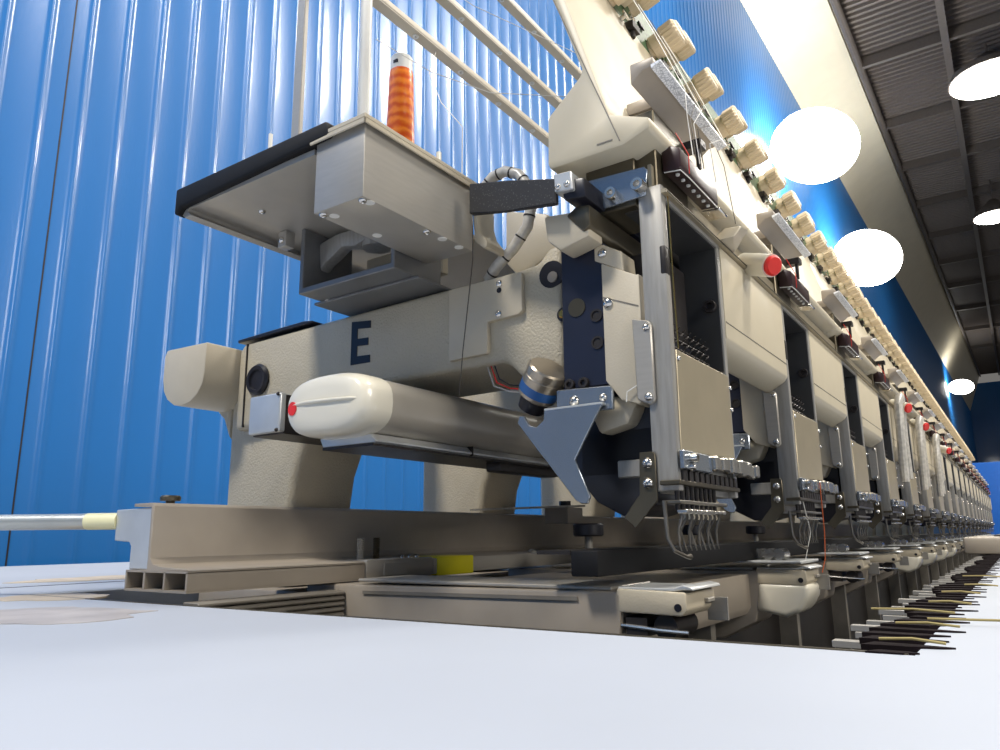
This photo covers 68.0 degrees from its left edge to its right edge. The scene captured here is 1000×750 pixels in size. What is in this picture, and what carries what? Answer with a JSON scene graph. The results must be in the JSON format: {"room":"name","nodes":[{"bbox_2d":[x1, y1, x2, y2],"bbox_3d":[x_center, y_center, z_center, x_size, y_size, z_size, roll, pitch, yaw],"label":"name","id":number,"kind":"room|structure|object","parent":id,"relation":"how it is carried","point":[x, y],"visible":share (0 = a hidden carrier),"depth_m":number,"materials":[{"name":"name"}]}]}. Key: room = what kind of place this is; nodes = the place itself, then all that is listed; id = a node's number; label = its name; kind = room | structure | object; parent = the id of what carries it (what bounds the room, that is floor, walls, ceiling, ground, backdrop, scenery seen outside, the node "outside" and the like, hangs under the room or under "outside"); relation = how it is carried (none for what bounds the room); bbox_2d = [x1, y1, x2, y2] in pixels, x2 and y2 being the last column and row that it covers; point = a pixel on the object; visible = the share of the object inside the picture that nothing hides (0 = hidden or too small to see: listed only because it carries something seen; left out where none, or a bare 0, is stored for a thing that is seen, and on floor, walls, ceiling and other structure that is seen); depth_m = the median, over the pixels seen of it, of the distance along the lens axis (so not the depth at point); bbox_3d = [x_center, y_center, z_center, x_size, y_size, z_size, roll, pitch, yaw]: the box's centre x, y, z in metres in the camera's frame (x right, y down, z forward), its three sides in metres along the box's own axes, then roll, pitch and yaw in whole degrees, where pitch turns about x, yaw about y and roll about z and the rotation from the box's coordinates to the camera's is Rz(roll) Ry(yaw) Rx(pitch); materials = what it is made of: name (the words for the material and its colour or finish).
{"room":"textile factory","nodes":[
{"label":"textile factory","id":0,"kind":"room"},
{"bbox_2d":[0,0,980,566],"bbox_3d":[16.889,1.829,28.585,0.006,9.784,70.252,-9,-15,34],"label":"wall","id":1,"kind":"structure","parent":0,"point":[163,97],"depth_m":2.46,"materials":[{"name":"metal"}]},
{"bbox_2d":[5,0,77,565],"bbox_3d":[-1.324,-2.348,2.554,0.003,7.300,0.004,-9,-15,34],"label":"trim","id":2,"kind":"structure","parent":1,"relation":"attached to","point":[76,0],"depth_m":2.10,"materials":[{"name":"metal"}]},
{"bbox_2d":[770,107,859,183],"bbox_3d":[4.142,-3.012,9.816,1.128,0.814,1.474,-9,-15,34],"label":"ceiling light","id":3,"kind":"object","parent":1,"relation":"attached to","point":[816,145],"visible":0.99,"depth_m":9.36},
{"bbox_2d":[740,0,978,409],"bbox_3d":[16.451,-3.241,28.494,1.100,5.512,69.500,-9,-15,34],"label":"trim","id":4,"kind":"structure","parent":1,"relation":"attached to","point":[805,40],"depth_m":14.81,"materials":[{"name":"paint"}]},
{"bbox_2d":[834,229,902,285],"bbox_3d":[6.309,-2.001,12.793,1.128,0.860,1.714,-9,-15,34],"label":"ceiling light","id":5,"kind":"object","parent":1,"relation":"attached to","point":[871,257],"visible":0.87,"depth_m":12.24,"materials":[{"name":"glass"}]},
{"bbox_2d":[948,379,973,394],"bbox_3d":[22.476,0.590,36.168,1.128,0.660,2.192,-9,-15,34],"label":"wall lamp","id":6,"kind":"object","parent":1,"relation":"attached to","point":[961,386],"visible":1,"depth_m":35.53,"materials":[{"name":"glass"}]},
{"bbox_2d":[839,0,999,374],"bbox_3d":[21.018,-3.983,25.158,10.300,5.210,69.079,-9,-15,34],"label":"ceiling","id":7,"kind":"structure","parent":0,"point":[917,81],"depth_m":14.65,"materials":[{"name":"metal"}]},
{"bbox_2d":[861,12,999,68],"bbox_3d":[10.069,-5.721,9.235,10.200,0.170,0.070,-9,-15,34],"label":"trim","id":8,"kind":"structure","parent":7,"relation":"attached to","point":[992,20],"depth_m":11.50,"materials":[{"name":"metal"}]},
{"bbox_2d":[885,94,999,129],"bbox_3d":[11.604,-5.465,11.451,10.200,0.170,0.070,-9,-15,34],"label":"trim","id":9,"kind":"structure","parent":7,"relation":"attached to","point":[944,108],"depth_m":13.82,"materials":[{"name":"metal"}]},
{"bbox_2d":[901,138,999,171],"bbox_3d":[13.025,-5.227,13.502,10.200,0.170,0.070,-9,-15,34],"label":"trim","id":10,"kind":"structure","parent":7,"relation":"attached to","point":[992,144],"depth_m":15.80,"materials":[{"name":"metal"}]},
{"bbox_2d":[915,182,999,207],"bbox_3d":[14.673,-4.951,15.883,10.200,0.170,0.070,-9,-15,34],"label":"trim","id":11,"kind":"structure","parent":7,"relation":"attached to","point":[995,186],"depth_m":18.20,"materials":[{"name":"metal"}]},
{"bbox_2d":[927,222,999,239],"bbox_3d":[16.491,-4.647,18.509,10.200,0.170,0.070,-9,-15,34],"label":"trim","id":12,"kind":"structure","parent":7,"relation":"attached to","point":[966,228],"depth_m":20.90,"materials":[{"name":"metal"}]},
{"bbox_2d":[935,0,999,374],"bbox_3d":[17.816,-3.335,27.238,0.100,5.335,69.000,-9,-15,34],"label":"trim","id":13,"kind":"structure","parent":7,"relation":"attached to","point":[939,4],"depth_m":14.74,"materials":[{"name":"metal"}]},
{"bbox_2d":[937,249,999,265],"bbox_3d":[18.480,-4.314,21.381,10.200,0.170,0.070,-9,-15,34],"label":"trim","id":14,"kind":"structure","parent":7,"relation":"attached to","point":[996,251],"depth_m":23.71,"materials":[{"name":"metal"}]},
{"bbox_2d":[946,275,999,288],"bbox_3d":[20.754,-3.934,24.665,10.200,0.170,0.070,-9,-15,34],"label":"trim","id":15,"kind":"structure","parent":7,"relation":"attached to","point":[993,278],"depth_m":27.01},
{"bbox_2d":[948,43,999,99],"bbox_3d":[7.788,-4.984,11.812,1.200,0.662,1.200,-9,-15,34],"label":"ceiling lamp","id":16,"kind":"object","parent":7,"relation":"hanging from","point":[979,78],"visible":1,"depth_m":11.73,"materials":[{"name":"white"}]},
{"bbox_2d":[955,300,999,310],"bbox_3d":[23.595,-3.459,28.768,10.200,0.170,0.070,-9,-15,34],"label":"trim","id":17,"kind":"structure","parent":7,"relation":"attached to","point":[993,303],"depth_m":31.13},
{"bbox_2d":[963,323,999,331],"bbox_3d":[27.005,-2.888,33.693,10.200,0.170,0.070,-9,-15,34],"label":"trim","id":18,"kind":"structure","parent":7,"relation":"attached to","point":[994,324],"depth_m":36.08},
{"bbox_2d":[973,180,999,223],"bbox_3d":[11.629,-4.160,17.497,0.900,0.980,0.900,-9,-15,34],"label":"ceiling lamp","id":19,"kind":"object","parent":7,"relation":"hanging from","point":[989,213],"visible":1,"depth_m":17.34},
{"bbox_2d":[970,381,999,462],"bbox_3d":[41.824,5.616,52.062,14.400,11.800,0.300,-9,-15,34],"label":"wall","id":20,"kind":"structure","parent":0,"point":[985,408],"depth_m":55.90,"materials":[{"name":"metal"}]},
{"bbox_3d":[20.792,5.749,23.544,11.400,0.100,69.700,-9,-15,34],"label":"floor","id":21,"kind":"structure","parent":0,"visible":0},
{"bbox_2d":[0,562,999,749],"bbox_3d":[2.036,1.050,2.938,3.380,0.751,9.800,-9,-15,34],"label":"table","id":22,"kind":"object","parent":21,"relation":"on","point":[88,662],"depth_m":0.26,"materials":[{"name":"laminate"}]},
{"bbox_2d":[865,649,919,655],"bbox_3d":[0.165,0.117,0.311,0.020,0.003,0.008,-9,-15,34],"label":"tuft","id":23,"kind":"object","parent":22,"relation":"on","point":[878,651],"visible":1,"depth_m":0.31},
{"bbox_2d":[859,635,948,644],"bbox_3d":[0.190,0.125,0.347,0.037,0.003,0.012,-9,-15,34],"label":"tuft","id":24,"kind":"object","parent":22,"relation":"on","point":[871,638],"visible":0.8,"depth_m":0.35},
{"bbox_2d":[862,631,950,638],"bbox_3d":[0.200,0.129,0.365,0.038,0.003,0.010,-9,-15,34],"label":"tuft","id":25,"kind":"object","parent":22,"relation":"on","point":[867,633],"visible":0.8,"depth_m":0.36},
{"bbox_2d":[861,641,955,651],"bbox_3d":[0.180,0.121,0.328,0.036,0.003,0.011,-9,-15,34],"label":"tuft","id":26,"kind":"object","parent":22,"relation":"on","point":[873,645],"visible":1,"depth_m":0.33,"materials":[{"name":"black"}]},
{"bbox_2d":[879,637,945,644],"bbox_3d":[0.182,0.117,0.327,0.026,0.002,0.004,-8,-14,32],"label":"straw","id":27,"kind":"object","parent":26,"relation":"on","point":[880,638],"visible":1,"depth_m":0.33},
{"bbox_2d":[880,621,944,628],"bbox_3d":[0.225,0.137,0.403,0.031,0.003,0.012,-9,-15,34],"label":"tuft","id":28,"kind":"object","parent":22,"relation":"on","point":[890,624],"visible":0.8,"depth_m":0.40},
{"bbox_2d":[871,607,954,613],"bbox_3d":[0.252,0.143,0.453,0.045,0.002,0.004,-9,-15,32],"label":"straw","id":29,"kind":"object","parent":22,"relation":"on","point":[872,608],"visible":1,"depth_m":0.45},
{"bbox_2d":[869,626,965,633],"bbox_3d":[0.215,0.132,0.381,0.043,0.003,0.010,-9,-15,34],"label":"tuft","id":30,"kind":"object","parent":22,"relation":"on","point":[877,628],"visible":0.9,"depth_m":0.38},
{"bbox_2d":[895,621,959,627],"bbox_3d":[0.221,0.129,0.384,0.029,0.002,0.004,-8,-14,32],"label":"straw","id":31,"kind":"object","parent":22,"relation":"on","point":[896,622],"visible":1,"depth_m":0.39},
{"bbox_2d":[894,618,969,623],"bbox_3d":[0.243,0.140,0.417,0.037,0.003,0.011,-9,-15,34],"label":"tuft","id":32,"kind":"object","parent":22,"relation":"on","point":[902,619],"visible":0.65,"depth_m":0.42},
{"bbox_2d":[904,605,961,608],"bbox_3d":[0.291,0.157,0.498,0.033,0.003,0.010,-9,-15,34],"label":"tuft","id":33,"kind":"object","parent":22,"relation":"on","point":[905,606],"visible":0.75,"depth_m":0.50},
{"bbox_2d":[909,615,959,618],"bbox_3d":[0.256,0.143,0.434,0.029,0.003,0.008,-9,-15,34],"label":"tuft","id":34,"kind":"object","parent":22,"relation":"on","point":[917,616],"visible":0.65,"depth_m":0.44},
{"bbox_2d":[907,611,964,616],"bbox_3d":[0.269,0.148,0.456,0.030,0.003,0.012,-9,-15,34],"label":"tuft","id":35,"kind":"object","parent":22,"relation":"on","point":[914,613],"visible":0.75,"depth_m":0.46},
{"bbox_2d":[904,607,978,612],"bbox_3d":[0.283,0.152,0.476,0.041,0.003,0.012,-9,-15,34],"label":"tuft","id":36,"kind":"object","parent":22,"relation":"on","point":[954,610],"visible":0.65,"depth_m":0.47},
{"bbox_2d":[908,602,979,606],"bbox_3d":[0.309,0.160,0.516,0.042,0.003,0.010,-9,-15,34],"label":"tuft","id":37,"kind":"object","parent":22,"relation":"on","point":[909,603],"visible":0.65,"depth_m":0.51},
{"bbox_2d":[916,599,977,602],"bbox_3d":[0.324,0.165,0.537,0.039,0.003,0.012,-9,-15,34],"label":"tuft","id":38,"kind":"object","parent":22,"relation":"on","point":[918,600],"visible":0.45,"depth_m":0.54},
{"bbox_2d":[925,597,973,599],"bbox_3d":[0.339,0.169,0.557,0.031,0.003,0.011,-9,-15,34],"label":"tuft","id":39,"kind":"object","parent":22,"relation":"on","point":[942,598],"visible":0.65,"depth_m":0.56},
{"bbox_2d":[932,588,986,590],"bbox_3d":[0.399,0.187,0.643,0.041,0.003,0.010,-9,-15,34],"label":"tuft","id":40,"kind":"object","parent":22,"relation":"on","point":[932,588],"visible":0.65,"depth_m":0.65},
{"bbox_2d":[936,595,986,597],"bbox_3d":[0.357,0.172,0.574,0.033,0.003,0.008,-9,-15,34],"label":"tuft","id":41,"kind":"object","parent":22,"relation":"on","point":[958,596],"visible":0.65,"depth_m":0.57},
{"bbox_2d":[927,617,999,621],"bbox_3d":[0.265,0.130,0.389,0.070,0.002,0.004,-9,-15,33],"label":"straw","id":42,"kind":"object","parent":22,"relation":"on","point":[928,618],"visible":1,"depth_m":0.40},
{"bbox_2d":[963,534,999,553],"bbox_3d":[1.318,0.393,1.738,0.362,0.040,0.570,-9,-15,34],"label":"box","id":43,"kind":"object","parent":22,"relation":"on","point":[974,544],"visible":1,"depth_m":1.59,"materials":[{"name":"paint"}]},
{"bbox_2d":[183,523,979,649],"bbox_3d":[1.868,1.134,3.468,0.534,0.814,7.358,-9,-15,34],"label":"bed","id":44,"kind":"object","parent":21,"relation":"on","point":[830,619],"depth_m":0.99,"materials":[{"name":"paint"}]},
{"bbox_2d":[115,495,868,593],"bbox_3d":[0.735,0.444,2.100,0.131,0.094,3.634,-9,-15,34],"label":"frame rail","id":45,"kind":"object","parent":44,"relation":"on","point":[178,548],"visible":0.94,"depth_m":0.79,"materials":[{"name":"metal"}]},
{"bbox_2d":[0,513,116,529],"bbox_3d":[-0.774,0.148,0.727,0.850,0.017,0.015,-2,-12,6],"label":"rod","id":46,"kind":"object","parent":45,"relation":"attached to","point":[89,521],"visible":1,"depth_m":0.68,"materials":[{"name":"white metal"}]},
{"bbox_2d":[227,0,786,559],"bbox_3d":[-0.006,-0.123,0.890,0.606,0.723,0.384,-9,-15,34],"label":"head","id":47,"kind":"object","parent":44,"relation":"on","point":[579,333],"depth_m":0.65},
{"bbox_2d":[163,342,242,438],"bbox_3d":[1.673,0.624,3.779,0.086,0.108,7.204,-9,-15,34],"label":"housing","id":48,"kind":"object","parent":47,"relation":"attached to","point":[204,376],"visible":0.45,"depth_m":0.88,"materials":[{"name":"beige paint"}]},
{"bbox_2d":[249,392,321,445],"bbox_3d":[1.820,0.648,3.651,0.049,0.041,7.233,-9,-15,34],"label":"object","id":49,"kind":"object","parent":47,"relation":"attached to","point":[269,419],"visible":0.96,"depth_m":0.74,"materials":[{"name":"metal"}]},
{"bbox_2d":[299,229,451,316],"bbox_3d":[-0.106,-0.110,0.792,0.145,0.074,0.163,-9,-15,34],"label":"support","id":50,"kind":"object","parent":47,"relation":"on","point":[326,276],"visible":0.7,"depth_m":0.76,"materials":[{"name":"metal"}]},
{"bbox_2d":[175,122,514,288],"bbox_3d":[1.856,0.428,3.614,0.217,0.064,7.326,-9,-15,34],"label":"tray","id":51,"kind":"object","parent":50,"relation":"on","point":[266,199],"visible":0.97,"depth_m":0.72,"materials":[{"name":"grey metal"}]},
{"bbox_2d":[291,0,308,137],"bbox_3d":[-0.234,-0.381,0.871,0.014,0.481,0.006,-9,-15,34],"label":"post","id":52,"kind":"object","parent":51,"relation":"on","point":[303,5],"visible":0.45,"depth_m":0.86,"materials":[{"name":"metal"}]},
{"bbox_2d":[357,0,372,115],"bbox_3d":[-0.158,-0.412,0.873,0.013,0.541,0.013,-9,-15,34],"label":"post","id":53,"kind":"object","parent":51,"relation":"on","point":[363,104],"visible":0.49,"depth_m":0.86,"materials":[{"name":"metal"}]},
{"bbox_2d":[372,0,548,147],"bbox_3d":[1.764,0.085,3.679,0.016,0.012,7.443,-9,-15,34],"label":"rail","id":54,"kind":"object","parent":53,"relation":"attached to","point":[387,8],"visible":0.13,"depth_m":1.09,"materials":[{"name":"metal"}]},
{"bbox_2d":[429,52,462,173],"bbox_3d":[-0.067,-0.323,0.882,0.017,0.346,0.284,2,-13,-12],"label":"strand","id":55,"kind":"object","parent":54,"relation":"hanging from","point":[435,52],"visible":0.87,"depth_m":0.81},
{"bbox_2d":[435,0,561,108],"bbox_3d":[1.792,0.003,3.740,0.016,0.012,7.340,-9,-15,34],"label":"rail","id":56,"kind":"object","parent":53,"relation":"attached to","point":[453,7],"visible":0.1,"depth_m":1.20,"materials":[{"name":"metal"}]},
{"bbox_2d":[497,0,581,80],"bbox_3d":[1.822,-0.092,3.806,0.016,0.012,7.230,-9,-15,34],"label":"rail","id":57,"kind":"object","parent":53,"relation":"attached to","point":[511,6],"visible":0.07,"depth_m":1.33,"materials":[{"name":"metal"}]},
{"bbox_2d":[387,52,413,142],"bbox_3d":[-0.130,-0.273,0.959,0.041,0.306,0.041,1,-12,-7],"label":"thread cone","id":58,"kind":"object","parent":51,"relation":"on","point":[400,112],"visible":0.54,"depth_m":0.96,"materials":[{"name":"orange fabric"}]},
{"bbox_2d":[310,112,503,263],"bbox_3d":[-0.077,-0.164,0.663,0.076,0.091,0.176,-9,-15,34],"label":"box","id":59,"kind":"object","parent":51,"relation":"attached to","point":[373,182],"visible":0.91,"depth_m":0.62,"materials":[{"name":"beige paint"}]},
{"bbox_2d":[288,373,557,477],"bbox_3d":[1.913,0.645,3.563,0.105,0.073,7.271,-9,-15,34],"label":"lamp","id":60,"kind":"object","parent":47,"relation":"attached to","point":[351,413],"visible":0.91,"depth_m":0.68,"materials":[{"name":"white plastic"}]},
{"bbox_2d":[459,215,472,395],"bbox_3d":[-0.030,-0.076,0.660,0.019,0.190,0.001,-12,-17,43],"label":"strand","id":61,"kind":"object","parent":47,"relation":"hanging from","point":[472,215],"visible":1,"depth_m":0.66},
{"bbox_2d":[376,39,564,96],"bbox_3d":[0.019,-0.355,0.889,0.335,0.051,0.012,3,-13,-16],"label":"strand","id":62,"kind":"object","parent":47,"relation":"attached to","point":[376,39],"visible":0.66,"depth_m":0.87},
{"bbox_2d":[482,166,535,280],"bbox_3d":[0.010,-0.150,0.723,0.064,0.117,0.016,-9,-15,34],"label":"hose","id":63,"kind":"object","parent":47,"relation":"attached to","point":[520,237],"visible":0.71,"depth_m":0.71,"materials":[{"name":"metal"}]},
{"bbox_2d":[506,212,554,272],"bbox_3d":[0.106,-0.120,0.882,0.066,0.080,0.260,-9,-15,34],"label":"side shroud","id":64,"kind":"object","parent":47,"relation":"attached to","point":[536,246],"visible":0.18,"depth_m":0.78,"materials":[{"name":"beige paint"}]},
{"bbox_2d":[545,171,679,269],"bbox_3d":[0.449,-0.016,1.166,0.046,0.059,1.417,-9,-15,34],"label":"bar","id":65,"kind":"object","parent":47,"relation":"attached to","point":[575,233],"visible":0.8,"depth_m":0.61,"materials":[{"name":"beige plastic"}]},
{"bbox_2d":[470,179,558,215],"bbox_3d":[0.011,-0.154,0.634,0.092,0.047,0.008,-10,-15,37],"label":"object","id":66,"kind":"object","parent":65,"relation":"attached to","point":[508,196],"visible":1,"depth_m":0.63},
{"bbox_2d":[633,0,693,156],"bbox_3d":[0.141,-0.278,0.660,0.011,0.220,0.075,7,-14,-31],"label":"strand","id":67,"kind":"object","parent":47,"relation":"on","point":[633,0],"visible":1,"depth_m":0.64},
{"bbox_2d":[635,0,696,159],"bbox_3d":[0.156,-0.275,0.674,0.023,0.220,0.084,4,-13,-20],"label":"strand","id":68,"kind":"object","parent":47,"relation":"on","point":[635,0],"visible":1,"depth_m":0.67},
{"bbox_2d":[638,4,701,163],"bbox_3d":[0.165,-0.273,0.683,0.027,0.220,0.088,3,-13,-16],"label":"strand","id":69,"kind":"object","parent":47,"relation":"on","point":[638,4],"visible":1,"depth_m":0.69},
{"bbox_2d":[667,196,678,347],"bbox_3d":[0.136,-0.084,0.585,0.002,0.130,0.003,-9,-15,34],"label":"strand","id":70,"kind":"object","parent":47,"relation":"on","point":[667,196],"visible":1,"depth_m":0.58,"materials":[{"name":"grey metal"}]},
{"bbox_2d":[650,20,712,168],"bbox_3d":[0.181,-0.270,0.698,0.035,0.220,0.102,1,-12,-7],"label":"strand","id":71,"kind":"object","parent":47,"relation":"on","point":[650,20],"visible":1,"depth_m":0.71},
{"bbox_2d":[662,37,722,181],"bbox_3d":[0.198,-0.265,0.722,0.035,0.220,0.102,1,-12,-7],"label":"strand","id":72,"kind":"object","parent":47,"relation":"on","point":[662,37],"visible":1,"depth_m":0.73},
{"bbox_2d":[738,253,781,276],"bbox_3d":[0.266,-0.114,0.760,0.024,0.037,0.050,5,-13,-23],"label":"cylinder","id":73,"kind":"object","parent":47,"relation":"attached to","point":[758,264],"visible":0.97,"depth_m":0.74,"materials":[{"name":"white plastic"}]},
{"bbox_2d":[307,575,728,637],"bbox_3d":[-0.004,0.224,0.654,0.410,0.089,0.078,-9,-15,34],"label":"cylinder arm","id":74,"kind":"object","parent":44,"relation":"attached to","point":[646,608],"visible":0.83,"depth_m":0.59,"materials":[{"name":"paint"}]},
{"bbox_2d":[423,30,846,571],"bbox_3d":[0.193,-0.063,1.181,0.599,0.723,0.389,-9,-15,34],"label":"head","id":75,"kind":"object","parent":44,"relation":"on","point":[776,431],"visible":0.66,"depth_m":0.97},
{"bbox_2d":[508,548,829,637],"bbox_3d":[0.198,0.275,0.942,0.410,0.107,0.085,-9,-15,34],"label":"cylinder arm","id":76,"kind":"object","parent":44,"relation":"attached to","point":[786,591],"visible":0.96,"depth_m":0.84,"materials":[{"name":"paint"}]},
{"bbox_2d":[541,142,882,543],"bbox_3d":[0.397,-0.002,1.471,0.599,0.723,0.389,-9,-15,34],"label":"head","id":77,"kind":"object","parent":44,"relation":"on","point":[843,451],"visible":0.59,"depth_m":1.26},
{"bbox_2d":[537,532,986,576],"bbox_3d":[2.098,0.749,3.457,0.053,0.019,7.195,-9,-15,34],"label":"bar","id":78,"kind":"object","parent":44,"relation":"on","point":[586,562],"visible":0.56,"depth_m":0.67,"materials":[{"name":"black metal"}]},
{"bbox_2d":[621,213,907,540],"bbox_3d":[0.602,0.059,1.760,0.599,0.723,0.389,-9,-15,34],"label":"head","id":79,"kind":"object","parent":44,"relation":"on","point":[881,458],"visible":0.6,"depth_m":1.53},
{"bbox_2d":[889,399,911,412],"bbox_3d":[0.880,0.068,1.630,0.024,0.037,0.050,5,-13,-23],"label":"cylinder","id":80,"kind":"object","parent":79,"relation":"attached to","point":[907,407],"visible":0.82,"depth_m":1.61,"materials":[{"name":"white plastic"}]},
{"bbox_2d":[894,393,913,481],"bbox_3d":[0.865,0.134,1.588,0.025,0.193,0.093,-9,-15,34],"label":"cable loop","id":81,"kind":"object","parent":79,"relation":"hanging from","point":[904,456],"visible":0.99,"depth_m":1.56,"materials":[{"name":"plastic"}]},
{"bbox_2d":[683,263,925,538],"bbox_3d":[0.807,0.119,2.050,0.599,0.723,0.389,-9,-15,34],"label":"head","id":82,"kind":"object","parent":44,"relation":"on","point":[908,491],"visible":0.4,"depth_m":1.85},
{"bbox_2d":[915,415,930,489],"bbox_3d":[1.081,0.198,1.893,0.025,0.193,0.093,-9,-15,34],"label":"cable loop","id":83,"kind":"object","parent":82,"relation":"hanging from","point":[925,482],"visible":0.98,"depth_m":1.86,"materials":[{"name":"plastic"}]},
{"bbox_2d":[730,298,938,537],"bbox_3d":[1.012,0.180,2.340,0.599,0.723,0.389,-9,-15,34],"label":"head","id":84,"kind":"object","parent":44,"relation":"on","point":[874,327],"visible":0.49,"depth_m":2.17},
{"bbox_2d":[932,433,945,496],"bbox_3d":[1.331,0.272,2.248,0.025,0.193,0.093,-9,-15,34],"label":"cable loop","id":85,"kind":"object","parent":84,"relation":"hanging from","point":[940,485],"visible":1,"depth_m":2.21,"materials":[{"name":"plastic"}]},
{"bbox_2d":[789,544,879,604],"bbox_3d":[0.403,0.336,1.232,0.410,0.107,0.085,-9,-15,34],"label":"cylinder arm","id":86,"kind":"object","parent":44,"relation":"attached to","point":[850,568],"visible":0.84,"depth_m":1.13,"materials":[{"name":"paint"}]},
{"bbox_2d":[793,541,908,593],"bbox_3d":[0.608,0.397,1.522,0.410,0.107,0.085,-9,-15,34],"label":"cylinder arm","id":87,"kind":"object","parent":44,"relation":"attached to","point":[889,558],"visible":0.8,"depth_m":1.42,"materials":[{"name":"paint"}]},
{"bbox_2d":[776,325,949,536],"bbox_3d":[1.217,0.240,2.630,0.599,0.723,0.389,-9,-15,34],"label":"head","id":88,"kind":"object","parent":44,"relation":"on","point":[895,355],"visible":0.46,"depth_m":2.40},
{"bbox_2d":[795,347,957,535],"bbox_3d":[1.422,0.301,2.919,0.599,0.723,0.389,-9,-15,34],"label":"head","id":89,"kind":"object","parent":44,"relation":"on","point":[906,367],"visible":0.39,"depth_m":2.71},
{"bbox_2d":[848,539,928,582],"bbox_3d":[0.813,0.457,1.812,0.410,0.107,0.085,-9,-15,34],"label":"cylinder arm","id":90,"kind":"object","parent":44,"relation":"attached to","point":[916,556],"visible":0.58,"depth_m":1.70,"materials":[{"name":"paint"}]},
{"bbox_2d":[819,364,963,535],"bbox_3d":[1.627,0.362,3.209,0.599,0.723,0.389,-9,-15,34],"label":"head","id":91,"kind":"object","parent":44,"relation":"on","point":[917,385],"visible":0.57,"depth_m":3.00},
{"bbox_2d":[840,379,968,534],"bbox_3d":[1.832,0.422,3.499,0.599,0.723,0.389,-9,-15,34],"label":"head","id":92,"kind":"object","parent":44,"relation":"on","point":[927,397],"visible":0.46,"depth_m":3.29},
{"bbox_2d":[852,391,973,534],"bbox_3d":[2.037,0.483,3.789,0.599,0.723,0.389,-9,-15,34],"label":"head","id":93,"kind":"object","parent":44,"relation":"on","point":[935,408],"visible":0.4,"depth_m":3.58},
{"bbox_2d":[884,538,941,574],"bbox_3d":[1.018,0.518,2.101,0.410,0.107,0.085,-9,-15,34],"label":"cylinder arm","id":94,"kind":"object","parent":44,"relation":"attached to","point":[932,551],"visible":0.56,"depth_m":1.99,"materials":[{"name":"paint"}]},
{"bbox_2d":[867,401,976,535],"bbox_3d":[2.241,0.543,4.078,0.599,0.723,0.389,-9,-15,34],"label":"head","id":95,"kind":"object","parent":44,"relation":"on","point":[941,417],"visible":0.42,"depth_m":3.89},
{"bbox_2d":[876,410,980,535],"bbox_3d":[2.446,0.604,4.368,0.599,0.723,0.389,-9,-15,34],"label":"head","id":96,"kind":"object","parent":44,"relation":"on","point":[881,527],"visible":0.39,"depth_m":4.21},
{"bbox_2d":[886,420,982,535],"bbox_3d":[2.651,0.665,4.658,0.599,0.723,0.389,-9,-15,34],"label":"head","id":97,"kind":"object","parent":44,"relation":"on","point":[952,431],"visible":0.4,"depth_m":4.46},
{"bbox_2d":[920,537,952,566],"bbox_3d":[1.223,0.578,2.391,0.410,0.107,0.085,-9,-15,34],"label":"cylinder arm","id":98,"kind":"object","parent":44,"relation":"attached to","point":[945,549],"visible":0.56,"depth_m":2.27,"materials":[{"name":"paint"}]},
{"bbox_2d":[895,428,985,534],"bbox_3d":[2.856,0.725,4.947,0.599,0.723,0.389,-9,-15,34],"label":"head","id":99,"kind":"object","parent":44,"relation":"on","point":[955,438],"visible":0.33,"depth_m":4.75},
{"bbox_2d":[902,432,987,534],"bbox_3d":[3.061,0.786,5.237,0.599,0.723,0.389,-9,-15,34],"label":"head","id":100,"kind":"object","parent":44,"relation":"on","point":[905,529],"visible":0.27,"depth_m":5.08},
{"bbox_2d":[931,536,960,557],"bbox_3d":[1.427,0.639,2.681,0.410,0.107,0.085,-9,-15,34],"label":"cylinder arm","id":101,"kind":"object","parent":44,"relation":"attached to","point":[955,546],"visible":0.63,"depth_m":2.57,"materials":[{"name":"paint"}]},
{"bbox_2d":[909,438,989,534],"bbox_3d":[3.266,0.847,5.527,0.599,0.723,0.389,-9,-15,34],"label":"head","id":102,"kind":"object","parent":44,"relation":"on","point":[963,447],"visible":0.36,"depth_m":5.32},
{"bbox_2d":[919,442,991,533],"bbox_3d":[3.471,0.907,5.817,0.599,0.723,0.389,-9,-15,34],"label":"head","id":103,"kind":"object","parent":44,"relation":"on","point":[967,451],"visible":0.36,"depth_m":5.60},
{"bbox_2d":[920,445,992,533],"bbox_3d":[3.676,0.968,6.106,0.599,0.723,0.389,-9,-15,34],"label":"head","id":104,"kind":"object","parent":44,"relation":"on","point":[922,528],"visible":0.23,"depth_m":5.95},
{"bbox_2d":[925,451,994,533],"bbox_3d":[3.881,1.028,6.396,0.599,0.723,0.389,-9,-15,34],"label":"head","id":105,"kind":"object","parent":44,"relation":"on","point":[971,458],"visible":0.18,"depth_m":6.20},
{"bbox_3d":[2.076,0.832,3.732,0.160,0.003,6.750,-9,-15,34],"label":"plate","id":106,"kind":"object","parent":44,"relation":"on","visible":0},
{"bbox_2d":[682,525,703,543],"bbox_3d":[0.316,0.270,1.217,0.044,0.046,0.044,-9,-15,34],"label":"handle","id":107,"kind":"object","parent":106,"relation":"on","point":[685,529],"visible":0.26,"depth_m":1.21,"materials":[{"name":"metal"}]},
{"bbox_2d":[746,526,764,540],"bbox_3d":[0.521,0.330,1.507,0.044,0.046,0.044,-9,-15,34],"label":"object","id":108,"kind":"object","parent":106,"relation":"on","point":[755,530],"visible":0.61,"depth_m":1.50,"materials":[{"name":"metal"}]},
{"bbox_2d":[972,462,999,534],"bbox_3d":[6.496,1.771,8.517,1.620,1.610,0.400,-9,-15,34],"label":"wall","id":109,"kind":"structure","parent":21,"relation":"on","point":[990,471],"depth_m":8.93,"materials":[{"name":"metal"}]},
{"bbox_3d":[0.053,-3.783,-3.048,9.555,7.700,0.120,-9,-15,34],"label":"wall","id":110,"kind":"structure","parent":0,"visible":0},
{"bbox_2d":[829,0,980,376],"bbox_3d":[16.829,-3.180,27.904,0.110,5.285,69.008,-9,-15,34],"label":"trim","id":111,"kind":"structure","parent":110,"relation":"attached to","point":[835,4],"depth_m":14.22,"materials":[{"name":"metal"}]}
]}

